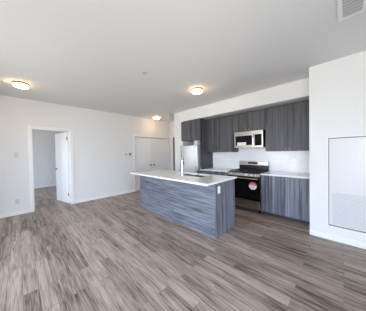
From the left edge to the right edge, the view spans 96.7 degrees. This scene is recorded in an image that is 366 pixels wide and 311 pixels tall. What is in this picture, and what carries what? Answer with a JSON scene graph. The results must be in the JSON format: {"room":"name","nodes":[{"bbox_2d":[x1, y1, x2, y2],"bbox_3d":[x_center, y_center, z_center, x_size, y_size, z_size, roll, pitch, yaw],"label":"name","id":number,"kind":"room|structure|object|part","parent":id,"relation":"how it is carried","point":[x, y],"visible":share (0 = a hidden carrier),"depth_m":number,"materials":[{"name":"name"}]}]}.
{"room":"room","nodes":[
{"label":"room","id":0,"kind":"room"},
{"bbox_2d":[32,130,69,185],"bbox_3d":[-6.514,0.016,6.582,0.120,2.740,5.400,0,1,45],"label":"wall","id":1,"kind":"structure","parent":0,"point":[44,159],"depth_m":7.03,"materials":[{"name":"white paint"}]},
{"bbox_2d":[34,184,55,187],"bbox_3d":[-6.445,1.339,6.557,0.013,0.092,5.400,0,1,45],"label":"baseboard","id":2,"kind":"structure","parent":1,"relation":"attached to","point":[49,185],"depth_m":7.03,"materials":[{"name":"white paint"}]},
{"bbox_2d":[0,95,169,213],"bbox_3d":[-3.166,-0.008,4.593,0.120,2.740,7.280,0,1,45],"label":"wall","id":3,"kind":"structure","parent":0,"point":[102,140],"depth_m":4.71,"materials":[{"name":"white paint"}]},
{"bbox_2d":[27,126,74,211],"bbox_3d":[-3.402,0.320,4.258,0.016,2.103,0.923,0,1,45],"label":"trim","id":4,"kind":"structure","parent":3,"relation":"attached to","point":[29,128],"depth_m":3.98,"materials":[{"name":"white paint"}]},
{"bbox_2d":[55,132,69,202],"bbox_3d":[-3.547,0.348,4.802,0.756,2.010,0.145,0,1,28],"label":"door","id":5,"kind":"structure","parent":3,"relation":"in","point":[61,139],"depth_m":4.75,"materials":[{"name":"white paint"}]},
{"bbox_2d":[0,189,134,217],"bbox_3d":[-3.708,1.336,3.950,0.013,0.092,5.540,0,1,45],"label":"baseboard","id":6,"kind":"structure","parent":3,"relation":"attached to","point":[9,214],"depth_m":4.75,"materials":[{"name":"white paint"}]},
{"bbox_2d":[135,137,151,190],"bbox_3d":[-1.485,0.304,6.204,0.086,1.982,0.738,0,1,45],"label":"door","id":7,"kind":"structure","parent":3,"relation":"in","point":[143,146],"depth_m":6.18,"materials":[{"name":"white paint"}]},
{"bbox_2d":[133,135,169,191],"bbox_3d":[-1.179,0.268,6.507,0.016,2.058,1.704,0,1,45],"label":"trim","id":8,"kind":"structure","parent":3,"relation":"attached to","point":[134,136],"depth_m":5.94,"materials":[{"name":"white paint"}]},
{"bbox_2d":[151,138,168,169],"bbox_3d":[-0.920,0.285,6.775,0.086,1.982,0.858,0,1,45],"label":"door","id":9,"kind":"structure","parent":3,"relation":"in","point":[159,146],"depth_m":6.75,"materials":[{"name":"white paint"}]},
{"bbox_2d":[170,121,174,170],"bbox_3d":[-0.078,-0.096,6.741,1.251,2.740,0.120,0,1,45],"label":"wall","id":10,"kind":"structure","parent":0,"point":[172,135],"depth_m":7.04,"materials":[{"name":"white paint"}]},
{"bbox_2d":[173,138,174,170],"bbox_3d":[-0.131,0.250,6.747,0.805,2.040,0.113,0,1,45],"label":"door","id":11,"kind":"structure","parent":10,"relation":"in","point":[173,138],"depth_m":7.00,"materials":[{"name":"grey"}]},
{"bbox_2d":[0,186,365,310],"bbox_3d":[-1.488,1.401,3.543,11.540,0.100,8.320,0,1,45],"label":"floor","id":12,"kind":"structure","parent":0,"point":[113,253],"depth_m":2.03,"materials":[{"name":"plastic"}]},
{"bbox_2d":[140,175,234,238],"bbox_3d":[-0.062,0.884,3.631,2.295,0.882,0.657,0,1,45],"label":"kitchen island","id":13,"kind":"object","parent":12,"relation":"on","point":[200,208],"visible":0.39,"depth_m":2.98,"materials":[{"name":"laminate"}]},
{"bbox_2d":[130,169,236,185],"bbox_3d":[-0.151,0.429,3.575,2.357,0.033,0.940,0,1,45],"label":"island countertop","id":14,"kind":"structure","parent":13,"relation":"on","point":[209,179],"depth_m":3.13,"materials":[{"name":"white stone"}]},
{"bbox_2d":[179,156,183,175],"bbox_3d":[-0.031,0.215,3.387,0.098,0.397,0.213,-1,1,4],"label":"kitchen faucet","id":15,"kind":"object","parent":14,"relation":"on","point":[182,156],"visible":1,"depth_m":3.30,"materials":[{"name":"silver metal"}]},
{"bbox_2d":[183,174,204,176],"bbox_3d":[0.215,0.526,3.467,0.722,0.214,0.380,0,1,45],"label":"double sink","id":16,"kind":"object","parent":14,"relation":"in","point":[196,175],"visible":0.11,"depth_m":3.56,"materials":[{"name":"silver metal"}]},
{"bbox_3d":[0.775,0.883,2.862,0.022,0.882,0.522,0,1,45],"label":"panel","id":17,"kind":"part","parent":13,"relation":"part of","materials":[{"name":"laminate"}]},
{"bbox_2d":[180,140,199,172],"bbox_3d":[0.403,0.424,5.203,0.727,1.735,0.776,0,1,45],"label":"refrigerator","id":18,"kind":"object","parent":12,"relation":"on","point":[191,153],"visible":0.4,"depth_m":4.88,"materials":[{"name":"grey metal"}]},
{"bbox_2d":[181,118,212,172],"bbox_3d":[0.449,0.086,5.256,0.792,2.408,0.657,0,1,45],"label":"surround","id":19,"kind":"object","parent":12,"relation":"on","point":[193,130],"visible":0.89,"depth_m":4.93,"materials":[{"name":"laminate"}]},
{"bbox_3d":[0.085,-0.772,5.178,0.382,0.614,0.021,0,1,45],"label":"door","id":20,"kind":"part","parent":19,"relation":"part of","materials":[{"name":"laminate"}]},
{"bbox_3d":[0.359,-0.772,4.906,0.384,0.614,0.021,0,1,45],"label":"door","id":21,"kind":"part","parent":19,"relation":"part of","materials":[{"name":"laminate"}]},
{"bbox_3d":[0.734,0.100,4.995,0.019,2.378,0.629,0,1,45],"label":"panel","id":22,"kind":"part","parent":19,"relation":"part of","materials":[{"name":"laminate"}]},
{"bbox_2d":[201,170,227,175],"bbox_3d":[1.060,0.855,4.670,0.896,0.868,0.650,0,1,45],"label":"base cabinet","id":23,"kind":"object","parent":12,"relation":"on","point":[202,171],"visible":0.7,"depth_m":4.41,"materials":[{"name":"laminate"}]},
{"bbox_3d":[0.696,0.827,4.621,0.442,0.794,0.019,0,1,45],"label":"door","id":24,"kind":"part","parent":23,"relation":"part of","materials":[{"name":"laminate"}]},
{"bbox_2d":[200,167,232,171],"bbox_3d":[1.052,0.405,4.663,0.896,0.032,0.650,0,1,45],"label":"countertop","id":25,"kind":"structure","parent":23,"relation":"on","point":[213,168],"depth_m":4.56,"materials":[{"name":"white stone"}]},
{"bbox_3d":[1.015,0.827,4.305,0.442,0.794,0.019,0,1,45],"label":"door","id":26,"kind":"part","parent":23,"relation":"part of","materials":[{"name":"laminate"}]},
{"bbox_2d":[228,161,268,213],"bbox_3d":[1.626,0.721,4.050,0.760,1.138,0.727,0,1,45],"label":"range","id":27,"kind":"object","parent":12,"relation":"on","point":[247,182],"visible":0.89,"depth_m":3.82,"materials":[{"name":"black metal"}]},
{"bbox_3d":[1.424,0.754,3.846,0.760,0.535,0.034,0,1,45],"label":"oven door","id":28,"kind":"part","parent":27,"relation":"part of","materials":[{"name":"black glass"}]},
{"bbox_3d":[1.415,0.446,3.837,0.760,0.066,0.044,0,1,45],"label":"control panel","id":29,"kind":"part","parent":27,"relation":"part of","materials":[{"name":"silver metal"}]},
{"bbox_3d":[1.430,1.125,3.852,0.756,0.193,0.033,0,1,45],"label":"drawer","id":30,"kind":"part","parent":27,"relation":"part of","materials":[{"name":"silver metal"}]},
{"bbox_2d":[228,170,267,173],"bbox_3d":[1.613,0.398,4.038,0.756,0.014,0.590,0,1,45],"label":"cooktop","id":31,"kind":"object","parent":27,"relation":"in","point":[231,171],"depth_m":3.93,"materials":[{"name":"black metal"}]},
{"bbox_2d":[261,175,309,224],"bbox_3d":[2.251,0.855,3.492,0.896,0.868,0.650,0,1,45],"label":"base cabinet","id":32,"kind":"object","parent":12,"relation":"on","point":[288,198],"visible":0.77,"depth_m":3.25,"materials":[{"name":"laminate"}]},
{"bbox_3d":[1.887,0.827,3.443,0.442,0.794,0.019,0,1,45],"label":"door","id":33,"kind":"part","parent":32,"relation":"part of","materials":[{"name":"laminate"}]},
{"bbox_2d":[260,171,309,178],"bbox_3d":[2.244,0.404,3.485,0.897,0.032,0.650,0,1,45],"label":"countertop","id":34,"kind":"structure","parent":32,"relation":"on","point":[269,173],"depth_m":3.38,"materials":[{"name":"white stone"}]},
{"bbox_3d":[2.206,0.826,3.128,0.442,0.794,0.019,0,1,45],"label":"door","id":35,"kind":"part","parent":32,"relation":"part of","materials":[{"name":"laminate"}]},
{"bbox_2d":[0,0,365,121],"bbox_3d":[-1.536,-1.438,3.497,11.540,0.100,8.320,0,1,45],"label":"ceiling","id":36,"kind":"structure","parent":0,"point":[87,54],"depth_m":2.11,"materials":[{"name":"white paint"}]},
{"bbox_2d":[12,81,29,88],"bbox_3d":[-3.049,-1.317,3.063,0.234,0.077,0.234,0,1,45],"label":"ceiling light","id":37,"kind":"object","parent":36,"relation":"attached to","point":[18,84],"visible":1,"depth_m":3.01,"materials":[{"name":"white glass"}]},
{"bbox_2d":[13,83,28,88],"bbox_3d":[-3.049,-1.302,3.063,0.220,0.046,0.220,0,1,45],"label":"diffuser","id":38,"kind":"object","parent":37,"relation":"attached to","point":[19,85],"depth_m":3.02,"materials":[{"name":"white"}]},
{"bbox_2d":[192,88,202,93],"bbox_3d":[0.302,-1.381,3.498,0.234,0.077,0.234,0,1,45],"label":"ceiling light","id":39,"kind":"object","parent":36,"relation":"attached to","point":[194,90],"visible":1,"depth_m":3.43,"materials":[{"name":"white glass"}]},
{"bbox_2d":[337,0,365,21],"bbox_3d":[1.468,-1.395,1.400,0.210,0.018,0.680,0,1,45],"label":"ceiling vent","id":40,"kind":"object","parent":36,"relation":"in","point":[346,9],"visible":1,"depth_m":1.54,"materials":[{"name":"white plastic"}]},
{"bbox_2d":[174,112,193,170],"bbox_3d":[0.161,-0.084,5.813,0.395,2.740,0.865,0,1,45],"label":"wall partition","id":41,"kind":"structure","parent":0,"point":[177,116],"depth_m":5.52,"materials":[{"name":"white paint"}]},
{"bbox_2d":[182,78,308,121],"bbox_3d":[1.374,-1.286,4.362,3.372,0.332,0.565,0,1,45],"label":"wall","id":42,"kind":"structure","parent":0,"point":[296,91],"depth_m":3.73,"materials":[{"name":"white paint"}]},
{"bbox_2d":[309,50,365,242],"bbox_3d":[3.453,-0.081,2.200,2.623,2.740,1.254,0,1,45],"label":"wall","id":43,"kind":"structure","parent":0,"point":[337,88],"depth_m":2.49,"materials":[{"name":"white paint"}]},
{"bbox_2d":[265,101,308,150],"bbox_3d":[2.337,-0.596,3.580,0.895,0.993,0.336,0,1,45],"label":"upper cabinet","id":44,"kind":"object","parent":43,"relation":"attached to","point":[286,126],"visible":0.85,"depth_m":3.48,"materials":[{"name":"laminate"}]},
{"bbox_3d":[2.084,-0.593,3.644,0.442,0.989,0.019,0,1,45],"label":"door","id":45,"kind":"part","parent":44,"relation":"part of","materials":[{"name":"laminate"}]},
{"bbox_3d":[2.404,-0.593,3.328,0.442,0.989,0.019,0,1,45],"label":"door","id":46,"kind":"part","parent":44,"relation":"part of","materials":[{"name":"laminate"}]},
{"bbox_2d":[310,229,365,248],"bbox_3d":[2.988,1.258,1.814,2.503,0.092,0.013,0,1,45],"label":"baseboard","id":47,"kind":"structure","parent":43,"relation":"attached to","point":[359,244],"depth_m":2.44,"materials":[{"name":"white paint"}]},
{"bbox_2d":[326,134,365,234],"bbox_3d":[2.535,0.407,2.230,0.852,1.395,0.018,0,1,45],"label":"access panel","id":48,"kind":"object","parent":43,"relation":"attached to","point":[345,155],"visible":1,"depth_m":2.37,"materials":[{"name":"white paint"}]},
{"bbox_2d":[333,193,365,230],"bbox_3d":[2.544,0.808,2.240,0.712,0.477,0.008,0,1,45],"label":"grille","id":49,"kind":"object","parent":48,"relation":"attached to","point":[349,209],"depth_m":2.36,"materials":[{"name":"grey"}]},
{"bbox_3d":[1.636,-0.090,4.625,3.372,2.740,0.120,0,1,45],"label":"wall","id":50,"kind":"structure","parent":0,"visible":0},
{"bbox_2d":[233,109,264,132],"bbox_3d":[1.728,-0.850,4.180,0.805,0.485,0.345,0,1,45],"label":"upper cabinet","id":51,"kind":"object","parent":50,"relation":"attached to","point":[253,120],"visible":0.87,"depth_m":4.05,"materials":[{"name":"laminate"}]},
{"bbox_3d":[1.488,-0.847,4.225,0.396,0.481,0.019,0,1,45],"label":"door","id":52,"kind":"part","parent":51,"relation":"part of","materials":[{"name":"laminate"}]},
{"bbox_2d":[234,130,265,147],"bbox_3d":[1.716,-0.402,4.144,0.717,0.402,0.415,0,1,45],"label":"microwave","id":53,"kind":"object","parent":51,"relation":"attached to","point":[248,139],"visible":0.96,"depth_m":4.00,"materials":[{"name":"silver metal"}]},
{"bbox_3d":[1.535,-0.380,4.117,0.497,0.360,0.030,0,1,45],"label":"door","id":54,"kind":"part","parent":53,"relation":"part of","materials":[{"name":"silver metal"}]},
{"bbox_3d":[1.609,-0.581,4.037,0.717,0.038,0.030,0,1,45],"label":"vent trim","id":55,"kind":"part","parent":53,"relation":"part of","materials":[{"name":"silver metal"}]},
{"bbox_3d":[1.790,-0.380,3.865,0.218,0.360,0.030,0,1,45],"label":"control frame","id":56,"kind":"part","parent":53,"relation":"part of","materials":[{"name":"silver metal"}]},
{"bbox_3d":[1.787,-0.374,3.863,0.160,0.272,0.018,0,1,45],"label":"control panel","id":57,"kind":"part","parent":53,"relation":"part of","materials":[{"name":"black glass"}]},
{"bbox_3d":[1.775,-0.847,3.941,0.396,0.481,0.019,0,1,45],"label":"door","id":58,"kind":"part","parent":51,"relation":"part of","materials":[{"name":"laminate"}]},
{"bbox_2d":[213,147,308,172],"bbox_3d":[1.875,0.031,4.302,2.577,0.700,0.010,0,1,45],"label":"wall","id":59,"kind":"structure","parent":50,"relation":"attached to","point":[280,161],"depth_m":4.04,"materials":[{"name":"tile"}]},
{"bbox_2d":[207,115,237,151],"bbox_3d":[1.133,-0.595,4.770,0.860,0.993,0.336,0,1,45],"label":"upper cabinet","id":60,"kind":"object","parent":59,"relation":"attached to","point":[220,135],"visible":0.98,"depth_m":4.62,"materials":[{"name":"laminate"}]},
{"bbox_3d":[0.887,-0.592,4.827,0.424,0.989,0.019,0,1,45],"label":"door","id":61,"kind":"part","parent":60,"relation":"part of","materials":[{"name":"laminate"}]},
{"bbox_3d":[1.194,-0.592,4.524,0.424,0.989,0.019,0,1,45],"label":"door","id":62,"kind":"part","parent":60,"relation":"part of","materials":[{"name":"laminate"}]}
]}

